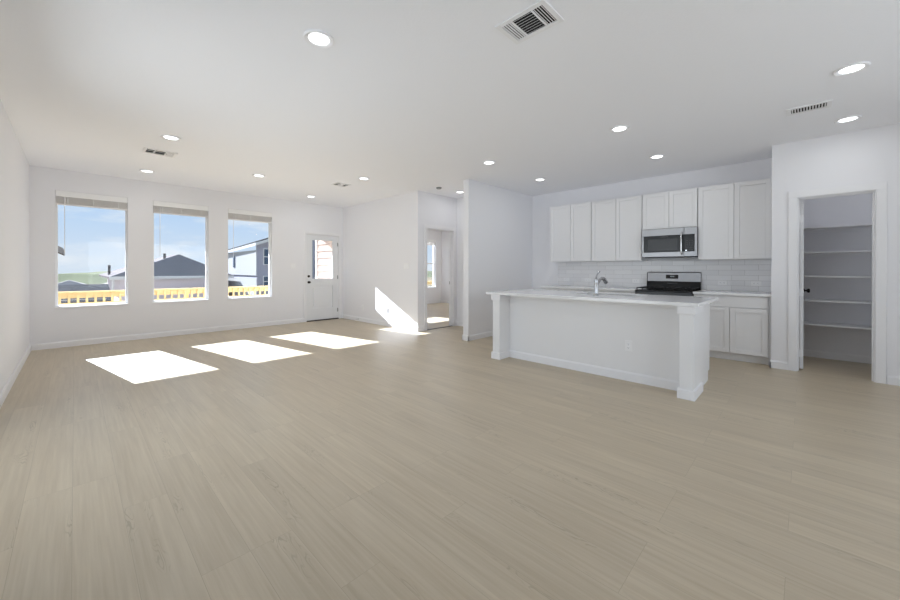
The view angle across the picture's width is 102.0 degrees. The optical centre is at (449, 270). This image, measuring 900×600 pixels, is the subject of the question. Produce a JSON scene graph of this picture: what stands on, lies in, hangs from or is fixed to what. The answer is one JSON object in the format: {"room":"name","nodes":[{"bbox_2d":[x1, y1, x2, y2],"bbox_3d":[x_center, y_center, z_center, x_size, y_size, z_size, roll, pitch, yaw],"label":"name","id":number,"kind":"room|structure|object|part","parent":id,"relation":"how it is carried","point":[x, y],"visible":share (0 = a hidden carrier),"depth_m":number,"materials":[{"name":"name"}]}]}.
{"room":"open-plan living kitchen","nodes":[
{"label":"open-plan living kitchen","id":0,"kind":"room"},
{"bbox_2d":[0,99,29,393],"bbox_3d":[-2.481,-0.173,1.648,11.056,2.775,0.150,0,0,44],"label":"wall","id":1,"kind":"structure","parent":0,"point":[14,166],"depth_m":3.96,"materials":[{"name":"white paint"}]},
{"bbox_2d":[0,344,30,407],"bbox_3d":[-2.371,1.167,1.659,10.906,0.095,0.014,0,0,44],"label":"baseboard","id":2,"kind":"structure","parent":1,"relation":"attached to","point":[8,386],"depth_m":3.89,"materials":[{"name":"white wood"}]},
{"bbox_2d":[29,165,342,343],"bbox_3d":[-4.541,-0.195,7.353,0.150,2.775,5.167,0,0,44],"label":"wall","id":3,"kind":"structure","parent":0,"point":[289,219],"depth_m":6.48,"materials":[{"name":"white paint"}]},
{"bbox_2d":[54,191,128,308],"bbox_3d":[-5.857,-0.334,5.982,0.161,1.831,0.873,0,0,44],"label":"window","id":4,"kind":"structure","parent":3,"relation":"in","point":[56,206],"depth_m":5.88,"materials":[{"name":"white plastic"}]},
{"bbox_3d":[-5.837,0.571,5.965,0.101,0.022,0.873,0,0,44],"label":"sill","id":5,"kind":"part","parent":4,"relation":"part of","materials":[{"name":"white wood"}]},
{"bbox_2d":[56,190,127,253],"bbox_3d":[-5.832,-0.752,5.957,0.076,0.987,0.835,0,0,44],"label":"window blind","id":6,"kind":"object","parent":4,"relation":"attached to","point":[64,198],"visible":1,"depth_m":5.91,"materials":[{"name":"white plastic"}]},
{"bbox_3d":[-5.838,-1.042,5.963,0.054,0.017,0.827,0,0,44],"label":"rail","id":7,"kind":"part","parent":6,"relation":"part of","materials":[{"name":"white plastic"}]},
{"bbox_2d":[153,201,207,217],"bbox_3d":[-5.011,-0.754,6.802,0.076,0.987,0.835,0,0,44],"label":"window blind","id":8,"kind":"object","parent":3,"relation":"attached to","point":[159,207],"visible":1,"depth_m":6.76,"materials":[{"name":"white plastic"}]},
{"bbox_3d":[-5.018,-1.044,6.808,0.054,0.017,0.827,0,0,44],"label":"rail","id":9,"kind":"part","parent":8,"relation":"part of","materials":[{"name":"white plastic"}]},
{"bbox_2d":[152,213,209,303],"bbox_3d":[-5.036,-0.336,6.828,0.161,1.831,0.873,0,0,44],"label":"window","id":10,"kind":"structure","parent":3,"relation":"in","point":[205,298],"depth_m":6.93,"materials":[{"name":"white plastic"}]},
{"bbox_3d":[-5.016,0.569,6.810,0.101,0.022,0.873,0,0,44],"label":"sill","id":11,"kind":"part","parent":10,"relation":"part of","materials":[{"name":"white"}]},
{"bbox_2d":[31,314,342,350],"bbox_3d":[-4.484,1.146,7.301,0.014,0.095,5.139,0,0,44],"label":"baseboard","id":12,"kind":"structure","parent":3,"relation":"attached to","point":[61,344],"depth_m":6.48,"materials":[{"name":"white wood"}]},
{"bbox_2d":[227,223,272,299],"bbox_3d":[-4.216,-0.337,7.673,0.161,1.831,0.873,0,0,44],"label":"window","id":13,"kind":"structure","parent":3,"relation":"in","point":[268,295],"depth_m":7.97,"materials":[{"name":"white plastic"}]},
{"bbox_2d":[228,209,271,257],"bbox_3d":[-4.191,-0.756,7.647,0.076,0.987,0.835,0,0,44],"label":"window blind","id":14,"kind":"object","parent":13,"relation":"attached to","point":[233,214],"visible":1,"depth_m":7.59,"materials":[{"name":"white plastic"}]},
{"bbox_3d":[-4.197,-1.046,7.653,0.054,0.017,0.827,0,0,44],"label":"rail","id":15,"kind":"part","parent":14,"relation":"part of","materials":[{"name":"white plastic"}]},
{"bbox_3d":[-4.195,0.567,7.655,0.101,0.022,0.873,0,0,44],"label":"sill","id":16,"kind":"part","parent":13,"relation":"part of","materials":[{"name":"white"}]},
{"bbox_2d":[304,231,340,321],"bbox_3d":[-3.099,0.133,8.817,0.202,2.114,0.943,0,0,44],"label":"door","id":17,"kind":"structure","parent":3,"relation":"in","point":[322,297],"depth_m":8.79,"materials":[{"name":"white wood"}]},
{"bbox_3d":[-3.071,-0.270,8.785,0.008,0.974,0.578,0,0,44],"label":"glass frame","id":18,"kind":"part","parent":17,"relation":"part of","materials":[{"name":"white"}]},
{"bbox_2d":[314,192,413,325],"bbox_3d":[-2.210,-0.165,8.750,4.238,2.912,0.155,0,0,44],"label":"wall","id":19,"kind":"structure","parent":0,"point":[378,235],"depth_m":8.11,"materials":[{"name":"white paint"}]},
{"bbox_3d":[-3.694,-0.151,10.191,0.100,2.870,0.155,0,0,44],"label":"corner trim","id":20,"kind":"part","parent":19,"relation":"part of","materials":[{"name":"white"}]},
{"bbox_2d":[343,314,462,331],"bbox_3d":[-0.843,1.147,8.140,4.069,0.095,1.137,0,0,44],"label":"baseboard","id":21,"kind":"structure","parent":19,"relation":"attached to","point":[378,322],"depth_m":7.88,"materials":[{"name":"white wood"}]},
{"bbox_2d":[427,230,440,300],"bbox_3d":[-1.980,-0.207,11.849,0.150,2.775,4.613,0,0,44],"label":"wall","id":22,"kind":"structure","parent":0,"point":[433,294],"depth_m":13.29,"materials":[{"name":"white paint"}]},
{"bbox_2d":[427,245,435,287],"bbox_3d":[-0.853,-0.253,12.995,0.161,1.738,0.870,0,0,44],"label":"window","id":23,"kind":"structure","parent":22,"relation":"in","point":[433,245],"depth_m":13.30,"materials":[{"name":"white plastic"}]},
{"bbox_3d":[-0.889,-0.262,13.030,0.060,1.720,0.840,0,0,44],"label":"frame","id":24,"kind":"part","parent":23,"relation":"part of","materials":[{"name":"white plastic"}]},
{"bbox_2d":[427,239,435,244],"bbox_3d":[-0.828,-1.020,12.968,0.076,0.197,0.832,0,0,44],"label":"window blind","id":25,"kind":"object","parent":22,"relation":"attached to","point":[429,242],"visible":0.5,"depth_m":13.09,"materials":[{"name":"white"}]},
{"bbox_2d":[427,300,448,303],"bbox_3d":[-0.479,1.140,10.395,4.038,0.095,4.613,0,0,44],"label":"baseboard","id":26,"kind":"structure","parent":22,"relation":"attached to","point":[436,301],"depth_m":13.26,"materials":[{"name":"white wood"}]},
{"bbox_2d":[414,191,456,326],"bbox_3d":[0.973,-0.193,8.900,0.120,2.775,4.733,0,0,44],"label":"wall","id":27,"kind":"structure","parent":0,"point":[429,208],"depth_m":7.26,"materials":[{"name":"white paint"}]},
{"bbox_2d":[424,224,455,330],"bbox_3d":[-0.491,0.132,7.891,0.846,2.128,0.906,0,0,44],"label":"door frame","id":28,"kind":"structure","parent":27,"relation":"in","point":[452,231],"depth_m":7.88,"materials":[{"name":"white wood"}]},
{"bbox_2d":[441,231,448,300],"bbox_3d":[1.160,-0.204,12.099,4.308,2.775,0.120,0,0,44],"label":"wall","id":29,"kind":"structure","parent":0,"point":[444,235],"depth_m":13.33,"materials":[{"name":"white paint"}]},
{"bbox_2d":[0,303,899,599],"bbox_3d":[0.597,1.265,5.646,12.500,0.120,10.170,0,0,44],"label":"floor","id":30,"kind":"structure","parent":0,"point":[332,459],"depth_m":2.13,"materials":[{"name":"brown wood"}]},
{"bbox_2d":[543,288,584,291],"bbox_3d":[2.241,0.763,6.798,0.805,0.880,0.609,0,0,44],"label":"base cabinet","id":31,"kind":"object","parent":30,"relation":"on","point":[543,288],"visible":0.02,"depth_m":6.55,"materials":[{"name":"white"}]},
{"bbox_2d":[491,294,709,401],"bbox_3d":[1.763,0.769,4.554,2.372,0.882,0.991,0,0,44],"label":"kitchen island","id":32,"kind":"object","parent":30,"relation":"on","point":[670,343],"visible":0.88,"depth_m":4.14,"materials":[{"name":"white wood"}]},
{"bbox_3d":[1.587,0.356,4.371,2.120,0.055,0.018,0,0,44],"label":"apron rail","id":33,"kind":"part","parent":32,"relation":"part of","materials":[{"name":"white wood"}]},
{"bbox_3d":[1.627,0.769,4.415,2.140,0.882,0.100,0,0,44],"label":"panel","id":34,"kind":"part","parent":32,"relation":"part of","materials":[{"name":"white"}]},
{"bbox_3d":[1.586,1.161,4.374,2.110,0.098,0.016,0,0,44],"label":"molding","id":35,"kind":"part","parent":32,"relation":"part of","materials":[{"name":"white wood"}]},
{"bbox_2d":[486,289,717,306],"bbox_3d":[1.755,0.311,4.576,2.475,0.030,1.058,0,0,44],"label":"island countertop","id":36,"kind":"structure","parent":32,"relation":"on","point":[693,301],"depth_m":4.21,"materials":[{"name":"stone"}]},
{"bbox_2d":[593,271,607,295],"bbox_3d":[1.822,0.149,4.396,0.060,0.296,0.347,0,0,44],"label":"kitchen faucet","id":37,"kind":"object","parent":36,"relation":"on","point":[596,281],"visible":0.99,"depth_m":4.29,"materials":[{"name":"silver metal"}]},
{"bbox_2d":[625,340,631,351],"bbox_3d":[1.965,0.826,4.011,0.074,0.118,0.008,0,0,44],"label":"power outlet","id":38,"kind":"object","parent":32,"relation":"attached to","point":[628,344],"visible":1,"depth_m":4.01,"materials":[{"name":"white plastic"}]},
{"bbox_2d":[585,290,634,293],"bbox_3d":[2.830,0.765,6.226,0.824,0.880,0.609,0,0,44],"label":"base cabinet","id":39,"kind":"object","parent":30,"relation":"on","point":[629,292],"visible":0.05,"depth_m":5.96,"materials":[{"name":"white"}]},
{"bbox_2d":[541,285,644,291],"bbox_3d":[2.523,0.306,6.497,1.651,0.032,0.647,0,0,44],"label":"countertop","id":40,"kind":"structure","parent":39,"relation":"on","point":[552,286],"depth_m":6.34,"materials":[{"name":"stone"}]},
{"bbox_2d":[635,272,700,295],"bbox_3d":[3.356,0.598,5.624,0.755,1.160,0.718,0,0,44],"label":"gas range","id":41,"kind":"object","parent":30,"relation":"on","point":[658,283],"visible":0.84,"depth_m":5.69,"materials":[{"name":"silver metal"}]},
{"bbox_3d":[3.156,0.380,5.416,0.751,0.128,0.042,0,0,44],"label":"control panel","id":42,"kind":"part","parent":41,"relation":"part of","materials":[{"name":"silver metal"}]},
{"bbox_2d":[635,288,698,292],"bbox_3d":[3.367,0.303,5.634,0.755,0.020,0.610,0,0,44],"label":"cooktop","id":43,"kind":"object","parent":41,"relation":"in","point":[647,290],"depth_m":5.45,"materials":[{"name":"black metal"}]},
{"bbox_3d":[3.588,0.094,5.853,0.742,0.153,0.063,0,0,44],"label":"backguard panel","id":44,"kind":"part","parent":41,"relation":"part of","materials":[{"name":"silver metal"}]},
{"bbox_2d":[694,294,770,365],"bbox_3d":[3.975,0.771,5.114,0.832,0.880,0.609,0,0,44],"label":"base cabinet","id":45,"kind":"object","parent":30,"relation":"on","point":[739,325],"depth_m":4.83,"materials":[{"name":"white wood"}]},
{"bbox_3d":[3.619,0.795,5.049,0.405,0.606,0.020,0,0,44],"label":"cabinet door","id":46,"kind":"part","parent":45,"relation":"part of","materials":[{"name":"white wood"}]},
{"bbox_3d":[3.760,0.410,4.912,0.796,0.146,0.020,0,0,44],"label":"drawer","id":47,"kind":"part","parent":45,"relation":"part of","materials":[{"name":"white wood"}]},
{"bbox_2d":[693,290,770,296],"bbox_3d":[3.962,0.313,5.100,0.834,0.032,0.647,0,0,44],"label":"countertop","id":48,"kind":"structure","parent":45,"relation":"on","point":[707,292],"depth_m":4.98,"materials":[{"name":"stone"}]},
{"bbox_3d":[3.907,0.797,4.770,0.385,0.606,0.020,0,0,44],"label":"cabinet door","id":49,"kind":"part","parent":45,"relation":"part of","materials":[{"name":"white wood"}]},
{"bbox_3d":[4.274,0.772,4.844,0.027,0.880,0.579,0,0,44],"label":"filler strip","id":50,"kind":"part","parent":45,"relation":"part of","materials":[{"name":"white wood"}]},
{"bbox_2d":[0,0,899,207],"bbox_3d":[0.601,-1.630,5.636,12.500,0.120,10.170,0,0,44],"label":"ceiling","id":51,"kind":"structure","parent":0,"point":[407,96],"depth_m":3.06,"materials":[{"name":"white paint"}]},
{"bbox_2d":[139,169,154,172],"bbox_3d":[-4.786,-1.570,5.755,0.194,0.012,0.194,0,0,44],"label":"recessed light","id":52,"kind":"object","parent":51,"relation":"in","point":[140,170],"visible":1,"depth_m":5.75,"materials":[{"name":"white plastic"}]},
{"bbox_2d":[142,147,177,157],"bbox_3d":[-3.852,-1.567,4.840,0.249,0.028,0.349,0,0,44],"label":"ceiling vent","id":53,"kind":"object","parent":51,"relation":"in","point":[145,150],"visible":1,"depth_m":4.83,"materials":[{"name":"white metal"}]},
{"bbox_2d":[160,134,180,140],"bbox_3d":[-3.286,-1.563,4.290,0.194,0.012,0.194,0,0,44],"label":"recessed light","id":54,"kind":"object","parent":51,"relation":"in","point":[164,136],"visible":1,"depth_m":4.28,"materials":[{"name":"white plastic"}]},
{"bbox_2d":[252,174,265,177],"bbox_3d":[-3.158,-1.569,6.023,0.194,0.012,0.194,0,0,44],"label":"recessed light","id":55,"kind":"object","parent":51,"relation":"in","point":[254,175],"visible":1,"depth_m":6.00,"materials":[{"name":"white plastic"}]},
{"bbox_2d":[303,29,333,48],"bbox_3d":[-0.880,-1.554,2.448,0.194,0.012,0.194,0,0,44],"label":"recessed light","id":56,"kind":"object","parent":51,"relation":"in","point":[317,38],"visible":1,"depth_m":2.44,"materials":[{"name":"white plastic"}]},
{"bbox_2d":[330,182,349,186],"bbox_3d":[-1.992,-1.571,6.655,0.249,0.028,0.284,0,0,44],"label":"ceiling vent","id":57,"kind":"object","parent":51,"relation":"in","point":[336,183],"visible":1,"depth_m":6.63,"materials":[{"name":"white metal"}]},
{"bbox_2d":[358,177,369,180],"bbox_3d":[-1.467,-1.567,6.214,0.194,0.012,0.194,0,0,44],"label":"recessed light","id":58,"kind":"object","parent":51,"relation":"in","point":[359,178],"visible":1,"depth_m":6.19,"materials":[{"name":"white plastic"}]},
{"bbox_2d":[482,161,495,164],"bbox_3d":[0.565,-1.562,5.278,0.194,0.012,0.194,0,0,44],"label":"recessed light","id":59,"kind":"object","parent":51,"relation":"in","point":[484,162],"visible":1,"depth_m":5.26,"materials":[{"name":"white plastic"}]},
{"bbox_2d":[495,0,563,44],"bbox_3d":[0.497,-1.554,2.289,0.349,0.010,0.249,0,0,44],"label":"ceiling vent","id":60,"kind":"object","parent":51,"relation":"in","point":[540,16],"visible":1,"depth_m":2.28,"materials":[{"name":"white metal"}]},
{"bbox_2d":[534,178,545,181],"bbox_3d":[1.549,-1.564,6.268,0.194,0.012,0.194,0,0,44],"label":"recessed light","id":61,"kind":"object","parent":51,"relation":"in","point":[537,179],"visible":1,"depth_m":6.24,"materials":[{"name":"white plastic"}]},
{"bbox_2d":[610,125,628,132],"bbox_3d":[1.862,-1.556,4.002,0.194,0.012,0.194,0,0,44],"label":"recessed light","id":62,"kind":"object","parent":51,"relation":"in","point":[621,128],"visible":1,"depth_m":3.99,"materials":[{"name":"white plastic"}]},
{"bbox_2d":[649,154,664,158],"bbox_3d":[2.834,-1.558,4.988,0.194,0.012,0.194,0,0,44],"label":"recessed light","id":63,"kind":"object","parent":51,"relation":"in","point":[659,156],"visible":1,"depth_m":4.97,"materials":[{"name":"white plastic"}]},
{"bbox_2d":[786,99,831,115],"bbox_3d":[3.428,-1.554,3.483,0.309,0.010,0.194,0,0,44],"label":"ceiling vent","id":64,"kind":"object","parent":51,"relation":"in","point":[824,104],"visible":1,"depth_m":3.48,"materials":[{"name":"white metal"}]},
{"bbox_2d":[834,115,861,123],"bbox_3d":[4.088,-1.552,3.743,0.194,0.012,0.194,0,0,44],"label":"recessed light","id":65,"kind":"object","parent":51,"relation":"in","point":[847,119],"visible":1,"depth_m":3.73,"materials":[{"name":"white plastic"}]},
{"bbox_2d":[833,61,870,76],"bbox_3d":[3.091,-1.550,2.805,0.194,0.012,0.194,0,0,44],"label":"recessed light","id":66,"kind":"object","parent":51,"relation":"in","point":[850,69],"visible":1,"depth_m":2.80,"materials":[{"name":"white plastic"}]},
{"bbox_2d":[457,198,462,321],"bbox_3d":[0.623,-0.189,7.589,1.205,2.775,0.120,0,0,44],"label":"wall","id":67,"kind":"structure","parent":0,"point":[459,200],"depth_m":7.89,"materials":[{"name":"white paint"}]},
{"bbox_2d":[463,179,532,334],"bbox_3d":[0.987,-0.187,7.013,0.120,2.775,2.046,0,0,44],"label":"wall","id":68,"kind":"structure","parent":0,"point":[497,221],"depth_m":6.66,"materials":[{"name":"white paint"}]},
{"bbox_2d":[462,331,492,340],"bbox_3d":[0.981,1.153,7.012,0.148,0.095,2.060,0,0,44],"label":"baseboard","id":69,"kind":"structure","parent":68,"relation":"attached to","point":[490,333],"depth_m":6.39,"materials":[{"name":"white wood"}]},
{"bbox_2d":[532,158,771,291],"bbox_3d":[3.115,-0.182,6.457,3.947,2.775,0.120,0,0,44],"label":"wall","id":70,"kind":"structure","parent":0,"point":[544,272],"depth_m":6.46,"materials":[{"name":"white paint"}]},
{"bbox_2d":[550,202,593,261],"bbox_3d":[2.340,-0.703,6.893,0.805,1.068,0.329,0,0,44],"label":"upper cabinet","id":71,"kind":"object","parent":70,"relation":"attached to","point":[570,225],"visible":0.97,"depth_m":6.75,"materials":[{"name":"white wood"}]},
{"bbox_3d":[2.093,-0.705,6.918,0.408,1.054,0.020,0,0,44],"label":"door","id":72,"kind":"part","parent":71,"relation":"part of","materials":[{"name":"white wood"}]},
{"bbox_3d":[2.381,-0.703,6.638,0.383,1.054,0.020,0,0,44],"label":"door","id":73,"kind":"part","parent":71,"relation":"part of","materials":[{"name":"white wood"}]},
{"bbox_2d":[592,195,647,261],"bbox_3d":[2.930,-0.701,6.320,0.828,1.068,0.329,0,0,44],"label":"upper cabinet","id":74,"kind":"object","parent":70,"relation":"attached to","point":[616,223],"visible":0.99,"depth_m":6.18,"materials":[{"name":"white wood"}]},
{"bbox_3d":[2.677,-0.702,6.351,0.414,1.054,0.020,0,0,44],"label":"door","id":75,"kind":"part","parent":74,"relation":"part of","materials":[{"name":"white wood"}]},
{"bbox_3d":[2.974,-0.701,6.063,0.400,1.054,0.020,0,0,44],"label":"door","id":76,"kind":"part","parent":74,"relation":"part of","materials":[{"name":"white wood"}]},
{"bbox_2d":[558,259,770,291],"bbox_3d":[3.323,0.063,6.164,3.236,0.455,0.008,0,0,44],"label":"tile backsplash","id":77,"kind":"structure","parent":70,"relation":"attached to","point":[738,274],"depth_m":5.85,"materials":[{"name":"white tile"}]},
{"bbox_2d":[718,280,726,284],"bbox_3d":[4.064,0.180,5.434,0.116,0.072,0.008,0,0,44],"label":"power outlet","id":78,"kind":"object","parent":77,"relation":"attached to","point":[720,282],"visible":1,"depth_m":5.43,"materials":[{"name":"white plastic"}]},
{"bbox_2d":[751,281,761,285],"bbox_3d":[4.341,0.181,5.165,0.116,0.072,0.008,0,0,44],"label":"power outlet","id":79,"kind":"object","parent":77,"relation":"attached to","point":[753,283],"visible":1,"depth_m":5.16,"materials":[{"name":"white plastic"}]},
{"bbox_2d":[642,188,697,229],"bbox_3d":[3.502,-0.943,5.765,0.752,0.578,0.329,0,0,44],"label":"upper cabinet","id":80,"kind":"object","parent":70,"relation":"attached to","point":[679,208],"visible":0.94,"depth_m":5.63,"materials":[{"name":"white wood"}]},
{"bbox_3d":[3.262,-0.944,5.782,0.375,0.564,0.020,0,0,44],"label":"door","id":81,"kind":"part","parent":80,"relation":"part of","materials":[{"name":"white wood"}]},
{"bbox_2d":[642,227,697,257],"bbox_3d":[3.467,-0.429,5.712,0.746,0.441,0.434,0,0,44],"label":"microwave","id":82,"kind":"object","parent":80,"relation":"attached to","point":[670,242],"visible":0.98,"depth_m":5.57,"materials":[{"name":"silver metal"}]},
{"bbox_3d":[3.308,-0.417,5.650,0.550,0.256,0.024,0,0,44],"label":"door glass","id":83,"kind":"part","parent":82,"relation":"part of","materials":[{"name":"black glass"}]},
{"bbox_3d":[3.462,-0.413,5.452,0.022,0.345,0.055,0,0,44],"label":"handle","id":84,"kind":"part","parent":82,"relation":"part of","materials":[{"name":"silver metal"}]},
{"bbox_3d":[3.568,-0.432,5.398,0.163,0.433,0.028,0,0,44],"label":"control panel","id":85,"kind":"part","parent":82,"relation":"part of","materials":[{"name":"silver metal"}]},
{"bbox_3d":[3.531,-0.943,5.521,0.363,0.564,0.020,0,0,44],"label":"door","id":86,"kind":"part","parent":80,"relation":"part of","materials":[{"name":"white wood"}]},
{"bbox_2d":[698,178,771,259],"bbox_3d":[4.070,-0.696,5.214,0.819,1.068,0.329,0,0,44],"label":"upper cabinet","id":87,"kind":"object","parent":70,"relation":"attached to","point":[735,219],"visible":0.96,"depth_m":5.07,"materials":[{"name":"white wood"}]},
{"bbox_3d":[3.821,-0.697,5.241,0.417,1.054,0.020,0,0,44],"label":"door","id":88,"kind":"part","parent":87,"relation":"part of","materials":[{"name":"white wood"}]},
{"bbox_3d":[4.114,-0.696,4.956,0.388,1.054,0.020,0,0,44],"label":"door","id":89,"kind":"part","parent":87,"relation":"part of","materials":[{"name":"white wood"}]},
{"bbox_2d":[771,123,899,383],"bbox_3d":[5.102,-0.170,3.596,2.890,2.775,0.120,0,0,44],"label":"wall","id":90,"kind":"structure","parent":0,"point":[872,155],"depth_m":4.16,"materials":[{"name":"white paint"}]},
{"bbox_2d":[769,359,899,385],"bbox_3d":[5.075,1.170,3.585,2.904,0.095,0.089,0,0,44],"label":"baseboard","id":91,"kind":"structure","parent":90,"relation":"attached to","point":[891,380],"depth_m":4.46,"materials":[{"name":"white wood"}]},
{"bbox_2d":[788,181,886,383],"bbox_3d":[4.668,0.127,4.446,0.775,2.173,0.766,0,0,44],"label":"door frame","id":92,"kind":"structure","parent":90,"relation":"in","point":[878,190],"depth_m":4.07,"materials":[{"name":"white wood"}]},
{"bbox_2d":[799,193,871,356],"bbox_3d":[5.447,-0.174,4.871,1.370,2.775,0.120,0,0,44],"label":"wall","id":93,"kind":"structure","parent":0,"point":[849,209],"depth_m":4.95,"materials":[{"name":"white paint"}]},
{"bbox_2d":[799,320,871,329],"bbox_3d":[5.240,0.741,4.747,1.250,0.055,0.350,0,0,44],"label":"shelf","id":94,"kind":"object","parent":93,"relation":"attached to","point":[840,325],"visible":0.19,"depth_m":4.82,"materials":[{"name":"white wood"}]},
{"bbox_2d":[799,298,871,304],"bbox_3d":[5.240,0.421,4.746,1.250,0.055,0.350,0,0,44],"label":"shelf","id":95,"kind":"object","parent":93,"relation":"attached to","point":[854,302],"visible":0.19,"depth_m":4.82,"materials":[{"name":"white wood"}]},
{"bbox_2d":[799,276,871,279],"bbox_3d":[5.240,0.098,4.745,1.250,0.055,0.350,0,0,44],"label":"shelf","id":96,"kind":"object","parent":93,"relation":"attached to","point":[805,277],"visible":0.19,"depth_m":4.84,"materials":[{"name":"white wood"}]},
{"bbox_2d":[803,349,870,363],"bbox_3d":[5.000,1.167,4.503,1.250,0.095,1.035,0,0,44],"label":"baseboard","id":97,"kind":"structure","parent":93,"relation":"attached to","point":[810,353],"depth_m":4.95,"materials":[{"name":"white wood"}]},
{"bbox_2d":[804,224,871,232],"bbox_3d":[5.241,-0.559,4.743,1.250,0.055,0.350,0,0,44],"label":"shelf","id":98,"kind":"object","parent":93,"relation":"attached to","point":[857,227],"visible":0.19,"depth_m":4.85,"materials":[{"name":"white wood"}]},
{"bbox_2d":[804,250,871,256],"bbox_3d":[5.241,-0.229,4.744,1.250,0.055,0.350,0,0,44],"label":"shelf","id":99,"kind":"object","parent":93,"relation":"attached to","point":[859,252],"visible":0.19,"depth_m":4.84,"materials":[{"name":"white wood"}]},
{"label":"outside","id":100,"kind":"structure","parent":0,"visible":0},
{"bbox_2d":[427,277,432,286],"bbox_3d":[-40.754,2.955,108.604,190.240,3.700,340.000,0,0,44],"label":"ground","id":101,"kind":"structure","parent":100,"point":[428,278],"depth_m":148.59,"materials":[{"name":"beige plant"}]},
{"bbox_2d":[58,246,64,255],"bbox_3d":[-19.079,-0.388,11.427,3.300,6.700,9.560,0,0,44],"label":"neighbor house","id":102,"kind":"structure","parent":101,"relation":"on","point":[60,249],"depth_m":13.68,"materials":[{"name":"beige"}]},
{"bbox_2d":[58,280,83,284],"bbox_3d":[-47.686,2.736,45.645,8.000,3.150,7.000,0,0,44],"label":"house","id":103,"kind":"structure","parent":101,"relation":"on","point":[68,282],"depth_m":44.64,"materials":[{"name":"white"}]},
{"bbox_2d":[58,284,110,303],"bbox_3d":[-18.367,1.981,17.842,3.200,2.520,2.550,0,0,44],"label":"house","id":104,"kind":"structure","parent":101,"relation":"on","point":[80,287],"depth_m":18.33,"materials":[{"name":"grey"}]},
{"bbox_2d":[99,253,233,300],"bbox_3d":[-26.773,0.901,33.771,15.540,4.750,7.800,0,0,44],"label":"neighbor house","id":105,"kind":"structure","parent":101,"relation":"on","point":[172,271],"depth_m":29.17,"materials":[{"name":"grey"}]},
{"bbox_2d":[58,281,432,304],"bbox_3d":[-3.658,1.086,12.933,0.200,1.278,17.600,0,0,44],"label":"deck railing","id":106,"kind":"object","parent":101,"relation":"on","point":[186,291],"visible":0.2,"depth_m":9.16,"materials":[{"name":"yellow wood"}]},
{"bbox_3d":[-3.636,0.466,12.910,0.140,0.038,17.600,0,0,44],"label":"rail","id":107,"kind":"part","parent":106,"relation":"part of","materials":[{"name":"wood"}]},
{"bbox_2d":[228,238,313,295],"bbox_3d":[-15.714,-0.272,34.634,11.600,7.118,8.850,0,0,44],"label":"house","id":108,"kind":"structure","parent":101,"relation":"on","point":[248,268],"depth_m":29.05,"materials":[{"name":"grey"}]},
{"bbox_3d":[-14.148,0.830,28.420,0.010,0.760,0.690,0,0,44],"label":"pane","id":109,"kind":"part","parent":108,"relation":"part of","materials":[{"name":"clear glass"}]},
{"bbox_3d":[-14.139,-1.090,28.421,0.010,1.160,0.670,0,0,44],"label":"pane","id":110,"kind":"part","parent":108,"relation":"part of","materials":[{"name":"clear glass"}]},
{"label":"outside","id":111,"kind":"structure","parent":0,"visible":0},
{"bbox_2d":[58,271,432,283],"bbox_3d":[-31.793,2.510,308.965,183.968,7.249,700.000,0,0,44],"label":"hills","id":112,"kind":"structure","parent":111,"point":[91,277],"depth_m":132.84,"materials":[{"name":"green plant"}]}
]}

